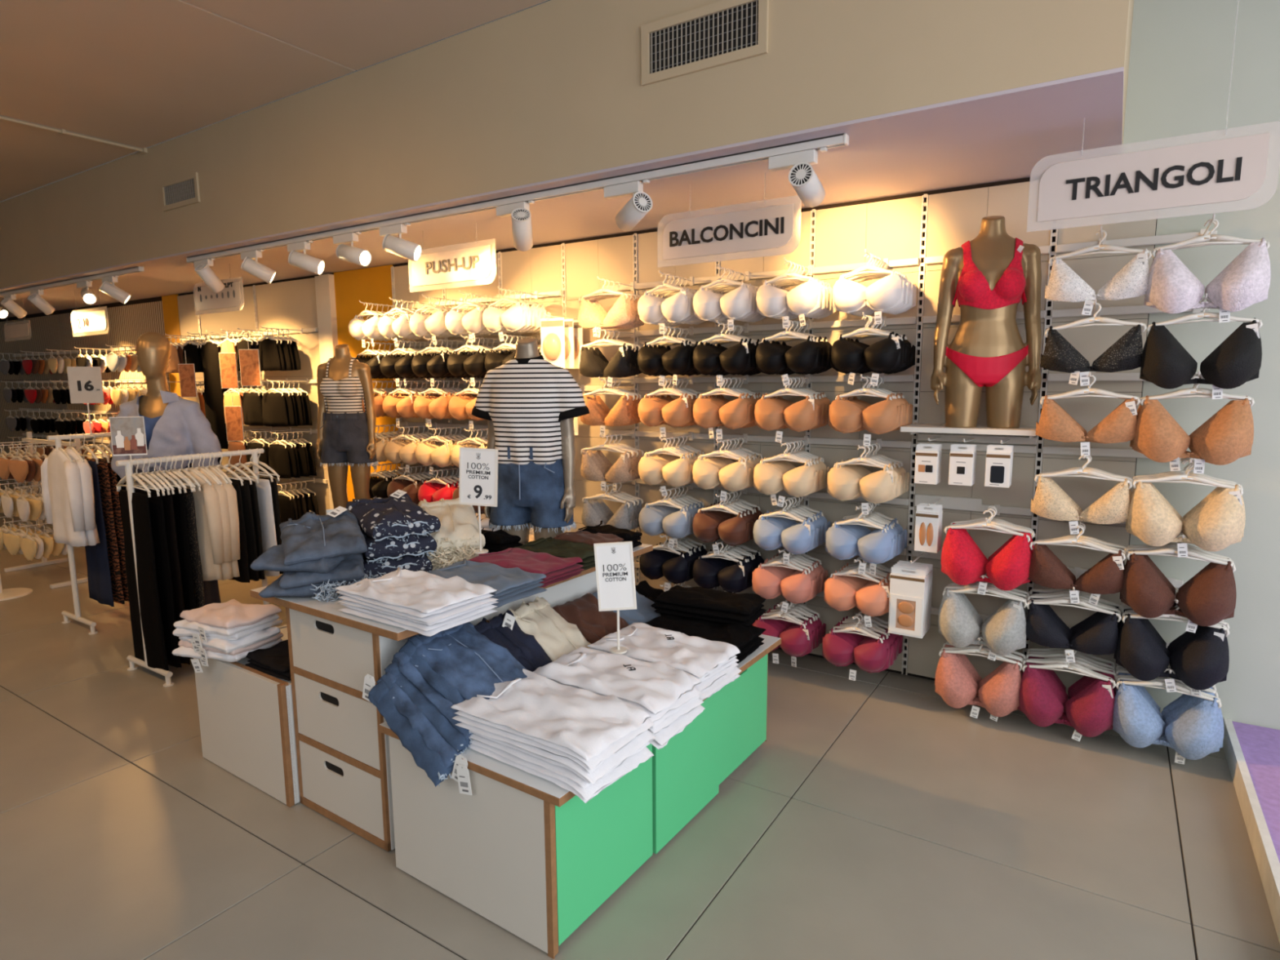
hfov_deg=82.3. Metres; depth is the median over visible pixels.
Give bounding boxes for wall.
[0,0,1133,288]
[0,175,1217,700]
[1122,0,1279,729]
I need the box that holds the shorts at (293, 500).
[278,493,297,519]
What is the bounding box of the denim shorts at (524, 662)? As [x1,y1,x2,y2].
[515,655,536,669]
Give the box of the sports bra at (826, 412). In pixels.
[773,393,828,430]
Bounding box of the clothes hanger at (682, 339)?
[657,327,698,347]
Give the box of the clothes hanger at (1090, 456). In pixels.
[1039,455,1133,479]
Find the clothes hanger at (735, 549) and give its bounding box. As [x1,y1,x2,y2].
[723,546,753,559]
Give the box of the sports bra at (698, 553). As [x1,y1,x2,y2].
[664,546,702,557]
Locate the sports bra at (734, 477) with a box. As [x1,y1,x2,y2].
[692,454,751,502]
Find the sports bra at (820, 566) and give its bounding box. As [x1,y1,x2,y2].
[776,553,828,580]
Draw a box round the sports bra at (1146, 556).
[1144,555,1229,604]
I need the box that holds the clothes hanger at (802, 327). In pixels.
[778,324,823,342]
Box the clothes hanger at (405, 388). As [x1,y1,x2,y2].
[392,380,417,395]
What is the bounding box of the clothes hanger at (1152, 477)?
[1133,458,1203,479]
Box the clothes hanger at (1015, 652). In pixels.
[946,640,1026,659]
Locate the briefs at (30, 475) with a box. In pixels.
[23,459,35,481]
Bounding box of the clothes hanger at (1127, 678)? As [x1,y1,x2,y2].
[1115,665,1221,702]
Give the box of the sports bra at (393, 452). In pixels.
[384,438,417,472]
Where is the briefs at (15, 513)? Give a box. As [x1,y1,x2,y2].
[9,494,22,516]
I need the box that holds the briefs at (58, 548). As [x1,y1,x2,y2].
[44,533,64,555]
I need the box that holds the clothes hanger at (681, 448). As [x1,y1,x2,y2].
[657,436,695,456]
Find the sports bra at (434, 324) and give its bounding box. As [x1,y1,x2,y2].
[408,307,448,344]
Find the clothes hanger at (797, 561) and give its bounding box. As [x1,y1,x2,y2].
[767,552,813,570]
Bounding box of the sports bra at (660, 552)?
[653,544,694,562]
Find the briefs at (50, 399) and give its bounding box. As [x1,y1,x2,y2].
[47,389,53,403]
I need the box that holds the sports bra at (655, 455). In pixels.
[653,452,693,483]
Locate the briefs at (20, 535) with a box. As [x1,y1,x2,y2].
[14,532,30,554]
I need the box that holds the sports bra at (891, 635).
[834,617,899,656]
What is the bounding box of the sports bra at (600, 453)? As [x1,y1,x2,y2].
[596,450,642,478]
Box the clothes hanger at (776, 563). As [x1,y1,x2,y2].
[757,550,807,574]
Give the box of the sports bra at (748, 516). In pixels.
[706,506,755,523]
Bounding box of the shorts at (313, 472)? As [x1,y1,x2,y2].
[305,443,316,475]
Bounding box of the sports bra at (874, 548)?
[825,521,895,574]
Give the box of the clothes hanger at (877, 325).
[852,319,902,340]
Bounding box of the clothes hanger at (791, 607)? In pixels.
[770,603,815,621]
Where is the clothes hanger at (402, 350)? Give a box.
[386,340,411,355]
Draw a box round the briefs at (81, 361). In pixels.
[75,356,86,366]
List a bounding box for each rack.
[46,432,111,634]
[115,448,271,686]
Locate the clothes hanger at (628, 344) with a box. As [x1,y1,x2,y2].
[586,329,634,350]
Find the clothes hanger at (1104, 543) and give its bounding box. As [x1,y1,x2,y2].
[1034,522,1126,551]
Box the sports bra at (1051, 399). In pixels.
[1051,399,1126,433]
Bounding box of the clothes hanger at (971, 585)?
[943,573,1026,605]
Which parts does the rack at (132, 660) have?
post, rail, post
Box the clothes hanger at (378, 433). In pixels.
[375,425,388,441]
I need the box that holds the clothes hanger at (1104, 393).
[1040,374,1140,405]
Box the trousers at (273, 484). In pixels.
[244,476,284,573]
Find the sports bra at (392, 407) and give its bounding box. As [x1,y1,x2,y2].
[382,391,416,426]
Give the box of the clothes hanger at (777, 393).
[761,378,811,399]
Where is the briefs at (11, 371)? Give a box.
[8,360,13,374]
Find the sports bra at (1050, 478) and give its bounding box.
[1048,477,1131,511]
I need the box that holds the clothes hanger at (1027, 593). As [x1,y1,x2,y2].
[948,581,1029,596]
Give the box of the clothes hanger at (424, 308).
[414,296,441,312]
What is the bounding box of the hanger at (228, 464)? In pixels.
[219,450,252,484]
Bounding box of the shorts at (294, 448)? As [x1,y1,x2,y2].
[284,444,300,477]
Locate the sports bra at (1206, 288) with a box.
[1143,244,1262,313]
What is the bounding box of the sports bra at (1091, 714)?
[1017,663,1115,741]
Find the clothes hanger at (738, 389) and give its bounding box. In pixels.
[711,377,755,399]
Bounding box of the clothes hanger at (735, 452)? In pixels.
[724,439,751,460]
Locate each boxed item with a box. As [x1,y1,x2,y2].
[888,566,926,638]
[893,564,928,636]
[895,563,929,634]
[897,561,931,631]
[898,560,933,628]
[914,444,938,484]
[914,505,940,553]
[918,503,941,551]
[919,444,940,484]
[920,443,942,482]
[920,502,942,550]
[948,444,973,485]
[951,444,975,484]
[957,444,976,484]
[984,445,1011,488]
[988,444,1012,485]
[989,444,1013,484]
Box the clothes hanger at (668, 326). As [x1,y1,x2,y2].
[648,326,688,346]
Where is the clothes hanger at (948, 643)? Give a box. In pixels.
[942,631,1023,660]
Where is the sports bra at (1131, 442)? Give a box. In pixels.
[1129,400,1231,462]
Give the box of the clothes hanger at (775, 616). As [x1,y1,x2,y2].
[758,603,805,629]
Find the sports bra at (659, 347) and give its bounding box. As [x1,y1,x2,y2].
[657,341,697,376]
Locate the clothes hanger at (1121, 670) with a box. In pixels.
[1115,669,1216,691]
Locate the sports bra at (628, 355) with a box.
[584,346,635,377]
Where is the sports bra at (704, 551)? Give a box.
[666,540,707,555]
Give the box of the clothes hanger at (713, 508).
[697,494,742,517]
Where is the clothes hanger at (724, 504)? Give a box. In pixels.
[702,495,746,515]
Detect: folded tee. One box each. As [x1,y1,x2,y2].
[335,567,496,613]
[335,590,493,617]
[337,606,497,636]
[338,595,497,623]
[338,600,498,626]
[340,603,496,631]
[428,558,546,594]
[450,668,650,760]
[452,715,631,773]
[454,711,654,770]
[455,722,656,783]
[467,743,639,803]
[468,547,582,573]
[468,729,640,783]
[470,733,650,788]
[471,738,653,801]
[475,513,499,528]
[480,528,500,531]
[489,579,543,598]
[491,586,546,608]
[494,582,544,601]
[513,537,594,559]
[533,646,702,714]
[538,568,583,583]
[539,571,581,587]
[540,563,582,579]
[548,678,701,722]
[553,529,623,546]
[558,555,595,564]
[576,560,595,568]
[577,520,642,539]
[580,564,595,571]
[586,622,740,678]
[589,647,737,679]
[622,536,640,542]
[632,541,641,547]
[647,721,672,734]
[648,697,703,733]
[648,712,701,749]
[651,693,701,728]
[653,704,704,746]
[694,662,738,692]
[699,666,741,699]
[699,674,740,700]
[700,657,738,683]
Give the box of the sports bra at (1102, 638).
[1026,600,1118,662]
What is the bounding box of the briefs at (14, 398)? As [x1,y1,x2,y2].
[11,389,17,402]
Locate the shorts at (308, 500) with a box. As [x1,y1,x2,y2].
[296,493,312,512]
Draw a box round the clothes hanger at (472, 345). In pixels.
[458,342,484,354]
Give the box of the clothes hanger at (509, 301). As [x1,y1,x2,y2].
[488,288,519,306]
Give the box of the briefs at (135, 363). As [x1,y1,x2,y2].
[129,355,138,372]
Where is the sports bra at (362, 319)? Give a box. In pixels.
[358,314,384,340]
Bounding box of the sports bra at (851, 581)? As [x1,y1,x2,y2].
[838,569,889,605]
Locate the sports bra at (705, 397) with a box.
[704,392,754,427]
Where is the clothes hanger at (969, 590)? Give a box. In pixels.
[942,575,1026,608]
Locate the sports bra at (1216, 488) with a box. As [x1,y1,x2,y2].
[1151,483,1218,519]
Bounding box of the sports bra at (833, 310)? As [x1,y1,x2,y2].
[782,281,837,319]
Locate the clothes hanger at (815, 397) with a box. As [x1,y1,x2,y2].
[771,377,817,399]
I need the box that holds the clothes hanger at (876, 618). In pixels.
[844,613,888,625]
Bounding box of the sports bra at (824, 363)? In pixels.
[770,336,826,374]
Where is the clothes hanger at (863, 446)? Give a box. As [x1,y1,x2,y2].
[857,445,892,466]
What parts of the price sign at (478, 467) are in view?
frame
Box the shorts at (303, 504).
[292,493,306,515]
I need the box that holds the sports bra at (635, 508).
[592,499,639,526]
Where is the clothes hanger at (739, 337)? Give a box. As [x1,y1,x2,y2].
[710,325,753,344]
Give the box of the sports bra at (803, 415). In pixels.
[754,394,818,442]
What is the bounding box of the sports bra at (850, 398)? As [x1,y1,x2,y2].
[848,392,909,431]
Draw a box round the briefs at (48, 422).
[44,418,52,433]
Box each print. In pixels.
[178,364,196,396]
[218,353,237,387]
[239,349,260,385]
[622,664,635,671]
[664,634,674,639]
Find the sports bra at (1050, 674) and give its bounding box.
[1030,657,1115,711]
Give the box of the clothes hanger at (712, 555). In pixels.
[698,542,742,565]
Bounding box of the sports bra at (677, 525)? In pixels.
[638,502,692,548]
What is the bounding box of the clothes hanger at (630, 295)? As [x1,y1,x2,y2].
[583,280,631,300]
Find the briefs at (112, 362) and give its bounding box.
[105,355,119,372]
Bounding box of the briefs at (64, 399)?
[60,389,67,404]
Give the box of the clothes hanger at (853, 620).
[839,614,889,635]
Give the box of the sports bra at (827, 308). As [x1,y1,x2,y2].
[774,279,830,319]
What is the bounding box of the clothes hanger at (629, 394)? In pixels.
[597,380,635,400]
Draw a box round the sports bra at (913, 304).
[853,280,915,315]
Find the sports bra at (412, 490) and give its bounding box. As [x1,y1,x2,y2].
[386,477,419,503]
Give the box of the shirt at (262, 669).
[244,662,290,680]
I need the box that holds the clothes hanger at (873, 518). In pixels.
[845,505,893,528]
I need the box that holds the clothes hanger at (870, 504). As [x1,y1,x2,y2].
[843,502,894,527]
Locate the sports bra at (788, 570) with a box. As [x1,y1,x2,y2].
[773,555,825,589]
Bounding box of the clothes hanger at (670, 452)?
[643,438,684,458]
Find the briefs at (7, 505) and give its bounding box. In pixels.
[0,494,13,517]
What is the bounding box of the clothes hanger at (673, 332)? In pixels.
[652,326,692,346]
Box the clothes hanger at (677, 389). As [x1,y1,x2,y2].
[655,377,693,399]
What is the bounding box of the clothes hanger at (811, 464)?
[766,442,812,465]
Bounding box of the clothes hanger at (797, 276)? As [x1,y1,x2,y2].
[763,260,813,284]
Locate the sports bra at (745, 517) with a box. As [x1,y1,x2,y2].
[702,506,754,542]
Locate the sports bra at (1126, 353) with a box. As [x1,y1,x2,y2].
[1040,324,1142,386]
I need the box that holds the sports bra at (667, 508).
[659,499,697,533]
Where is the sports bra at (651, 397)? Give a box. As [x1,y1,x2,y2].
[648,392,693,426]
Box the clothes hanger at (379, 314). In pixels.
[360,302,383,317]
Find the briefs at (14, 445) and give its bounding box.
[8,444,18,453]
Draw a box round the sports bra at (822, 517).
[777,508,831,528]
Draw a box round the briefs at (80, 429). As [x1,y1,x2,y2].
[75,420,84,434]
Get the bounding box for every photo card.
[177,350,197,397]
[218,341,238,388]
[224,395,244,440]
[238,335,261,386]
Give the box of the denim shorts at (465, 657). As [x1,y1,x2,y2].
[362,622,527,795]
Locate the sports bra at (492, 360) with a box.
[484,348,515,371]
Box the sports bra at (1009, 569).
[941,528,1031,595]
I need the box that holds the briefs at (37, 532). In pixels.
[31,529,44,536]
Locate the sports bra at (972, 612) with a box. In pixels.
[958,593,1026,637]
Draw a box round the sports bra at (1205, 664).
[1115,613,1229,696]
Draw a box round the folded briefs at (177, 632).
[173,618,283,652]
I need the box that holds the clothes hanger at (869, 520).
[836,505,888,529]
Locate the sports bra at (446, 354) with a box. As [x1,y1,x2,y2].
[422,350,451,378]
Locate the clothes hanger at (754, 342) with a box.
[712,324,755,345]
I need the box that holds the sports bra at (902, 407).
[842,392,904,433]
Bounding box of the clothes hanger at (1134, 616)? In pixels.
[1121,599,1229,636]
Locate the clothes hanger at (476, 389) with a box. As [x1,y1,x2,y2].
[461,380,479,395]
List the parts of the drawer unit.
drawer, drawer, drawer, panel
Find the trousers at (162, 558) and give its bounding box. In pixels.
[134,488,181,667]
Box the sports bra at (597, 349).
[595,346,642,377]
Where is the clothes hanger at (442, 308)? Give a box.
[422,296,447,313]
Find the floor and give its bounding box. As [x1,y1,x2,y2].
[0,490,1279,959]
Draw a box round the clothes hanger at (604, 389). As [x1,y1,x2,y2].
[583,378,629,400]
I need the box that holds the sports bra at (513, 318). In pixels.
[482,301,526,341]
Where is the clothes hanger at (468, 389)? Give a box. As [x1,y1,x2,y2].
[456,379,478,395]
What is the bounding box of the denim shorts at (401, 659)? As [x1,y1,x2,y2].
[391,651,473,743]
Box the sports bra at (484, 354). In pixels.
[457,348,486,377]
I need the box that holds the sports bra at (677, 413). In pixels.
[637,393,692,437]
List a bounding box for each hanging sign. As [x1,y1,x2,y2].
[4,323,29,337]
[71,310,106,333]
[195,281,240,311]
[411,244,491,286]
[662,203,793,260]
[1037,132,1270,222]
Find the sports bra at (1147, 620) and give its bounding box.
[1143,618,1187,647]
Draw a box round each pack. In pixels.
[540,317,564,368]
[564,318,574,368]
[568,320,582,368]
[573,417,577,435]
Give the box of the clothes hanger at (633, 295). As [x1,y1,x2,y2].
[588,280,636,300]
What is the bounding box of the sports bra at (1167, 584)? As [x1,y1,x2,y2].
[1142,555,1213,608]
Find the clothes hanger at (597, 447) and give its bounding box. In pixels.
[580,435,629,458]
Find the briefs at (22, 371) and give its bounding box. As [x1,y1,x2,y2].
[19,361,25,374]
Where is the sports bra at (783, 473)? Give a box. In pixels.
[764,457,819,489]
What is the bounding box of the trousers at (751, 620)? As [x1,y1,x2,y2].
[654,608,766,626]
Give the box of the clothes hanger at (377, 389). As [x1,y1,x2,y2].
[373,380,386,395]
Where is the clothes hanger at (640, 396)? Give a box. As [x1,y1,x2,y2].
[593,378,641,400]
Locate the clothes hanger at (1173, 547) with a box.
[1126,533,1234,564]
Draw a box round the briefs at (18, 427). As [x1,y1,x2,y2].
[15,417,21,431]
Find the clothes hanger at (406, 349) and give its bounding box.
[392,340,415,355]
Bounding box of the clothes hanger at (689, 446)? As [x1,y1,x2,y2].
[681,435,704,454]
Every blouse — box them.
[40,449,88,546]
[64,448,99,545]
[166,471,224,581]
[199,470,233,580]
[208,468,239,577]
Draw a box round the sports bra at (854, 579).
[841,567,889,586]
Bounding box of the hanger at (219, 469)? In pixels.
[210,452,232,484]
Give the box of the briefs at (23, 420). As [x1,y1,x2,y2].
[18,417,26,431]
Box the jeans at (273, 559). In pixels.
[250,533,366,573]
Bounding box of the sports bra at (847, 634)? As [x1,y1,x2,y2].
[829,622,894,654]
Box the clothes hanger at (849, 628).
[829,616,883,643]
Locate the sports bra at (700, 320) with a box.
[662,289,701,326]
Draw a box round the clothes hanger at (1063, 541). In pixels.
[1029,525,1125,561]
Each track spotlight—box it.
[0,293,26,318]
[0,306,8,318]
[27,288,54,315]
[76,280,96,304]
[99,275,130,303]
[193,257,225,293]
[240,248,275,284]
[287,240,324,275]
[333,231,371,266]
[379,222,422,261]
[496,200,534,251]
[604,179,652,231]
[768,146,827,207]
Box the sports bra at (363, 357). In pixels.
[360,353,385,378]
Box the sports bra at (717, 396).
[715,392,759,427]
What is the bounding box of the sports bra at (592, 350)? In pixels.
[589,346,639,377]
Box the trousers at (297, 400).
[293,392,303,426]
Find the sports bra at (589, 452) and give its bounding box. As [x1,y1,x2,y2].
[587,449,635,481]
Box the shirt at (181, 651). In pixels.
[172,638,282,672]
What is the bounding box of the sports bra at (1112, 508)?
[1031,473,1129,534]
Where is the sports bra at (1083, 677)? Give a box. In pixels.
[1040,657,1111,694]
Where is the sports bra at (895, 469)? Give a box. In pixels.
[844,459,904,493]
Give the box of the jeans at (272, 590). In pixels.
[258,573,352,598]
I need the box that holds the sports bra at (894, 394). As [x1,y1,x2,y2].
[845,393,906,432]
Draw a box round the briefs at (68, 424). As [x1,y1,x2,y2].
[63,420,72,435]
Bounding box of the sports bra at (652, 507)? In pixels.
[648,502,694,535]
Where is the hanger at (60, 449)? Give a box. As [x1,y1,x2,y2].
[48,435,73,462]
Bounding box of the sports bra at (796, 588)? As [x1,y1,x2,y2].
[751,563,814,613]
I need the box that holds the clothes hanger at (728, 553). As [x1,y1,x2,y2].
[702,541,747,562]
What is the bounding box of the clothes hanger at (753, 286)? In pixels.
[713,270,755,292]
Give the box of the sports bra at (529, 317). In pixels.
[493,301,532,333]
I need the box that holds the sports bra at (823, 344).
[775,336,831,374]
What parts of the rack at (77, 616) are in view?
post, rail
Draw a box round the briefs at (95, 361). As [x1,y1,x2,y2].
[91,356,100,366]
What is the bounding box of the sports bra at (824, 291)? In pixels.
[768,276,826,318]
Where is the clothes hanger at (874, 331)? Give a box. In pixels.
[837,315,893,339]
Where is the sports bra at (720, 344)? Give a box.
[720,344,760,375]
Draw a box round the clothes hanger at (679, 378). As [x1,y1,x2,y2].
[659,377,699,396]
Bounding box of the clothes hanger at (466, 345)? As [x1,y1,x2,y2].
[452,336,481,353]
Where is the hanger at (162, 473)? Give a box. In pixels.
[143,456,181,493]
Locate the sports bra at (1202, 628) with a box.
[1120,609,1207,654]
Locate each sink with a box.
[194,262,207,271]
[240,256,248,269]
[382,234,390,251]
[511,207,530,222]
[632,191,652,213]
[788,161,813,186]
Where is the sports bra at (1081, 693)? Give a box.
[1021,662,1106,720]
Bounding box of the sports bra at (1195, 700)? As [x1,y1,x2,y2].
[1115,680,1214,736]
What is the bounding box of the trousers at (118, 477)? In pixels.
[103,457,126,527]
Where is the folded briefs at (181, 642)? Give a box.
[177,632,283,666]
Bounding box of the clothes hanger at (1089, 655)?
[1026,647,1115,667]
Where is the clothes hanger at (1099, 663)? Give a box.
[1026,649,1115,671]
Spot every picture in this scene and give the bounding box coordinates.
[918,464,924,471]
[924,465,932,472]
[956,466,964,474]
[990,465,1004,483]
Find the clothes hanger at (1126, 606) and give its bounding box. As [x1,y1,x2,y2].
[1120,592,1176,613]
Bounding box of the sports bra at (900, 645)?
[845,616,903,653]
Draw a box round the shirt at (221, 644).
[178,626,280,662]
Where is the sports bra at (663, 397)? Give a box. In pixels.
[660,393,699,426]
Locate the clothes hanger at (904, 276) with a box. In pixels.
[853,257,905,280]
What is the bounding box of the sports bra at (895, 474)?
[840,463,902,500]
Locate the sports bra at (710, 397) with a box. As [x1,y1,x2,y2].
[707,392,755,428]
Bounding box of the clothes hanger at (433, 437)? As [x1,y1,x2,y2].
[421,428,448,444]
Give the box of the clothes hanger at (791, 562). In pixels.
[766,548,810,573]
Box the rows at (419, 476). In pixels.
[0,290,544,542]
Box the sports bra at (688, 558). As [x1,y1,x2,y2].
[649,549,694,581]
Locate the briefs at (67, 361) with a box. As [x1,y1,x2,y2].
[63,358,71,373]
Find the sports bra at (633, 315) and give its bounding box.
[585,294,635,328]
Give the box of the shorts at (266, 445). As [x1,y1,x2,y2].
[252,442,270,473]
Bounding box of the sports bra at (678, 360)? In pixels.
[637,340,693,386]
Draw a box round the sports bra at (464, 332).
[457,304,487,335]
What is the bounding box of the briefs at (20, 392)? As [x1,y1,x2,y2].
[16,389,23,402]
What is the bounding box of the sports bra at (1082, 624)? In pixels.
[1027,591,1102,635]
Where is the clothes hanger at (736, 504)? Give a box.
[724,491,754,514]
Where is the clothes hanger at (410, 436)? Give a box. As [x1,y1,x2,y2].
[397,426,420,443]
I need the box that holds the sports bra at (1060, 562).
[1043,544,1124,582]
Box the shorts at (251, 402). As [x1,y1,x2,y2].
[242,392,262,425]
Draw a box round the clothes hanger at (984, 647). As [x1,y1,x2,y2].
[941,634,1023,666]
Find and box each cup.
[348,318,364,338]
[355,356,365,363]
[361,315,379,337]
[362,399,364,412]
[365,356,381,377]
[368,481,373,497]
[373,395,383,416]
[375,441,386,461]
[377,315,395,337]
[379,355,396,377]
[382,395,398,417]
[384,441,400,462]
[386,480,403,497]
[391,314,409,336]
[394,355,412,377]
[395,395,413,417]
[399,442,417,463]
[401,483,418,503]
[408,313,426,335]
[411,355,428,377]
[413,395,430,417]
[415,443,432,465]
[417,484,435,502]
[424,311,444,334]
[426,354,445,377]
[428,395,447,417]
[431,444,450,466]
[432,486,451,502]
[444,310,463,333]
[446,353,465,376]
[448,395,466,418]
[451,444,462,466]
[452,488,459,499]
[462,308,482,332]
[463,352,484,376]
[465,397,481,419]
[472,505,484,512]
[482,306,502,331]
[484,351,503,371]
[500,304,522,330]
[502,351,515,364]
[542,333,560,360]
[564,334,570,359]
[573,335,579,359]
[577,297,601,328]
[579,346,602,377]
[580,395,603,425]
[580,451,604,480]
[582,499,604,526]
[602,294,626,326]
[603,346,627,377]
[604,395,628,426]
[604,453,629,482]
[605,503,629,528]
[637,294,662,322]
[637,346,662,373]
[637,397,662,425]
[638,456,662,484]
[638,506,663,534]
[639,551,663,578]
[661,292,688,320]
[661,345,688,373]
[661,397,688,426]
[662,458,688,485]
[662,511,688,537]
[662,556,688,582]
[692,344,719,373]
[692,459,719,488]
[692,512,719,541]
[692,559,718,587]
[693,289,720,319]
[693,397,719,426]
[717,516,746,544]
[717,564,746,591]
[718,398,747,427]
[718,461,747,489]
[719,286,749,317]
[719,343,748,373]
[751,567,781,598]
[752,519,782,549]
[752,619,780,637]
[753,462,782,493]
[754,398,784,429]
[755,284,786,315]
[755,342,785,373]
[778,627,809,655]
[780,524,811,553]
[780,573,811,602]
[782,465,813,495]
[783,399,815,430]
[784,340,817,372]
[785,281,817,313]
[822,633,853,665]
[824,577,856,609]
[825,526,857,558]
[827,466,859,499]
[828,399,862,431]
[831,339,864,372]
[832,279,866,311]
[853,641,887,671]
[855,584,888,615]
[857,531,891,562]
[858,470,893,502]
[862,400,897,432]
[863,337,898,371]
[865,274,902,309]
[897,601,914,613]
[897,614,913,626]
[919,522,925,545]
[926,523,933,546]
[934,652,976,708]
[937,591,979,647]
[941,528,983,585]
[978,663,1021,716]
[982,601,1026,655]
[985,535,1031,591]
[1018,667,1063,726]
[1026,604,1068,647]
[1028,545,1073,588]
[1032,477,1078,519]
[1037,399,1084,441]
[1042,329,1089,372]
[1046,258,1095,302]
[1066,680,1115,737]
[1071,614,1118,654]
[1075,553,1124,594]
[1080,482,1129,524]
[1086,399,1137,443]
[1092,326,1142,371]
[1097,251,1149,298]
[1112,684,1162,747]
[1116,617,1168,680]
[1121,555,1175,617]
[1127,483,1182,546]
[1134,399,1190,462]
[1140,325,1197,389]
[1146,249,1204,313]
[1164,700,1222,759]
[1171,629,1229,689]
[1177,564,1236,626]
[1184,488,1244,551]
[1192,400,1253,465]
[1200,322,1262,389]
[1207,241,1271,311]
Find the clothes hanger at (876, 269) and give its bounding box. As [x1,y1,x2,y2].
[839,253,896,279]
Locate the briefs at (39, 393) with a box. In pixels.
[35,389,42,403]
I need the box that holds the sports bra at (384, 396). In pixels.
[381,391,387,417]
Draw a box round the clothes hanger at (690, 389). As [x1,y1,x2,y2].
[666,377,702,396]
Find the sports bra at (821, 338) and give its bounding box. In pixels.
[777,337,831,374]
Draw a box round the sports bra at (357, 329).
[348,313,382,347]
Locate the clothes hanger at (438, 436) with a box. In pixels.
[431,427,452,444]
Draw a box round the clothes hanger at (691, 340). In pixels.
[665,328,698,348]
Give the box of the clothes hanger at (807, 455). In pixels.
[795,440,822,461]
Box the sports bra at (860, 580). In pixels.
[843,565,891,585]
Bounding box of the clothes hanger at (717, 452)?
[697,440,742,462]
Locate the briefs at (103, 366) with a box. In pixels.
[99,357,106,373]
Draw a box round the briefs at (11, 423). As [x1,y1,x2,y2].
[5,417,17,431]
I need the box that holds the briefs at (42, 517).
[31,497,45,519]
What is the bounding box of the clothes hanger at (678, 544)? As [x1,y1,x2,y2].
[662,542,692,554]
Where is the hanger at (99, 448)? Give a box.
[82,432,109,462]
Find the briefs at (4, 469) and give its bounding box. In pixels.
[0,457,9,479]
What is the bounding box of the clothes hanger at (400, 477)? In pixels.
[392,466,417,484]
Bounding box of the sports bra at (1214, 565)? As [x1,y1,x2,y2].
[1119,555,1221,611]
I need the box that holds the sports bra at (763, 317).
[720,291,765,323]
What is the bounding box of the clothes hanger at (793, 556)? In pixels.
[768,553,816,568]
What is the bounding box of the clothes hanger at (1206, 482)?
[1132,460,1243,495]
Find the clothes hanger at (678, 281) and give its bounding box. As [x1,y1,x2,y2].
[655,275,693,297]
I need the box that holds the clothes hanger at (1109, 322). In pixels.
[1044,302,1146,337]
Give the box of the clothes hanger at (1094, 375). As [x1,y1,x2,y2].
[1043,375,1132,401]
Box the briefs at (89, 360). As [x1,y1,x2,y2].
[85,356,92,366]
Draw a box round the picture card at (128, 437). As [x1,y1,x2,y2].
[109,416,147,462]
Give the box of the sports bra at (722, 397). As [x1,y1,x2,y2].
[720,392,761,401]
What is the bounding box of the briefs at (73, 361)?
[70,358,75,366]
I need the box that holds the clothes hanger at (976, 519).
[950,505,1032,536]
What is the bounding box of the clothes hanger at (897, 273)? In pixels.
[845,253,899,279]
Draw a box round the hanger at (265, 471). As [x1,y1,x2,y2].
[232,448,273,481]
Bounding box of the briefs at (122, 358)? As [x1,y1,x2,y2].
[116,355,127,372]
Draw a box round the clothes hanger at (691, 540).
[679,536,706,548]
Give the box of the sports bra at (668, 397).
[664,392,703,425]
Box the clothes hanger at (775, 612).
[761,600,806,625]
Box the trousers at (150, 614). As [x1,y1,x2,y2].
[120,489,168,671]
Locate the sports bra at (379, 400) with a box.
[362,391,385,417]
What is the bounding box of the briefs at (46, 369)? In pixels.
[43,360,49,373]
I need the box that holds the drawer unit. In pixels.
[249,527,653,851]
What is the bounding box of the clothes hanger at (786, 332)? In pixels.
[760,320,811,342]
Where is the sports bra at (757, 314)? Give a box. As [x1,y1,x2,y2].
[711,289,759,322]
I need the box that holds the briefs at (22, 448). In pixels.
[18,444,26,453]
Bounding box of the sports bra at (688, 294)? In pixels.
[648,287,694,324]
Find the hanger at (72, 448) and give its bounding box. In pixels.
[64,434,84,462]
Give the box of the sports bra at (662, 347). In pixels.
[661,345,697,376]
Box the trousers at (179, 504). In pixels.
[156,486,196,658]
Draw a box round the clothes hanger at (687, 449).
[677,435,701,455]
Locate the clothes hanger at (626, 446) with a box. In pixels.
[616,433,644,455]
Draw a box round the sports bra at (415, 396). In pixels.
[392,391,418,417]
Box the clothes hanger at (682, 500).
[671,486,696,507]
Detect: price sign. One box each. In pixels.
[458,447,497,554]
[593,541,636,653]
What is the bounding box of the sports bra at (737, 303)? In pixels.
[693,281,753,330]
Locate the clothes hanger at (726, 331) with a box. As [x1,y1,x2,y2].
[703,323,747,345]
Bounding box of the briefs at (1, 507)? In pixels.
[0,492,5,513]
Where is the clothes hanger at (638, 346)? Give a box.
[593,330,640,351]
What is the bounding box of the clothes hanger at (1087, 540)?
[1033,524,1126,556]
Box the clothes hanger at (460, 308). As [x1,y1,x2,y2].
[456,293,484,311]
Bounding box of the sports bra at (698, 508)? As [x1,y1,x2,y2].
[662,497,700,512]
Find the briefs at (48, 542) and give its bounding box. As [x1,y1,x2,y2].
[39,535,53,558]
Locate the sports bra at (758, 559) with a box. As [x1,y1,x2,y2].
[718,546,764,564]

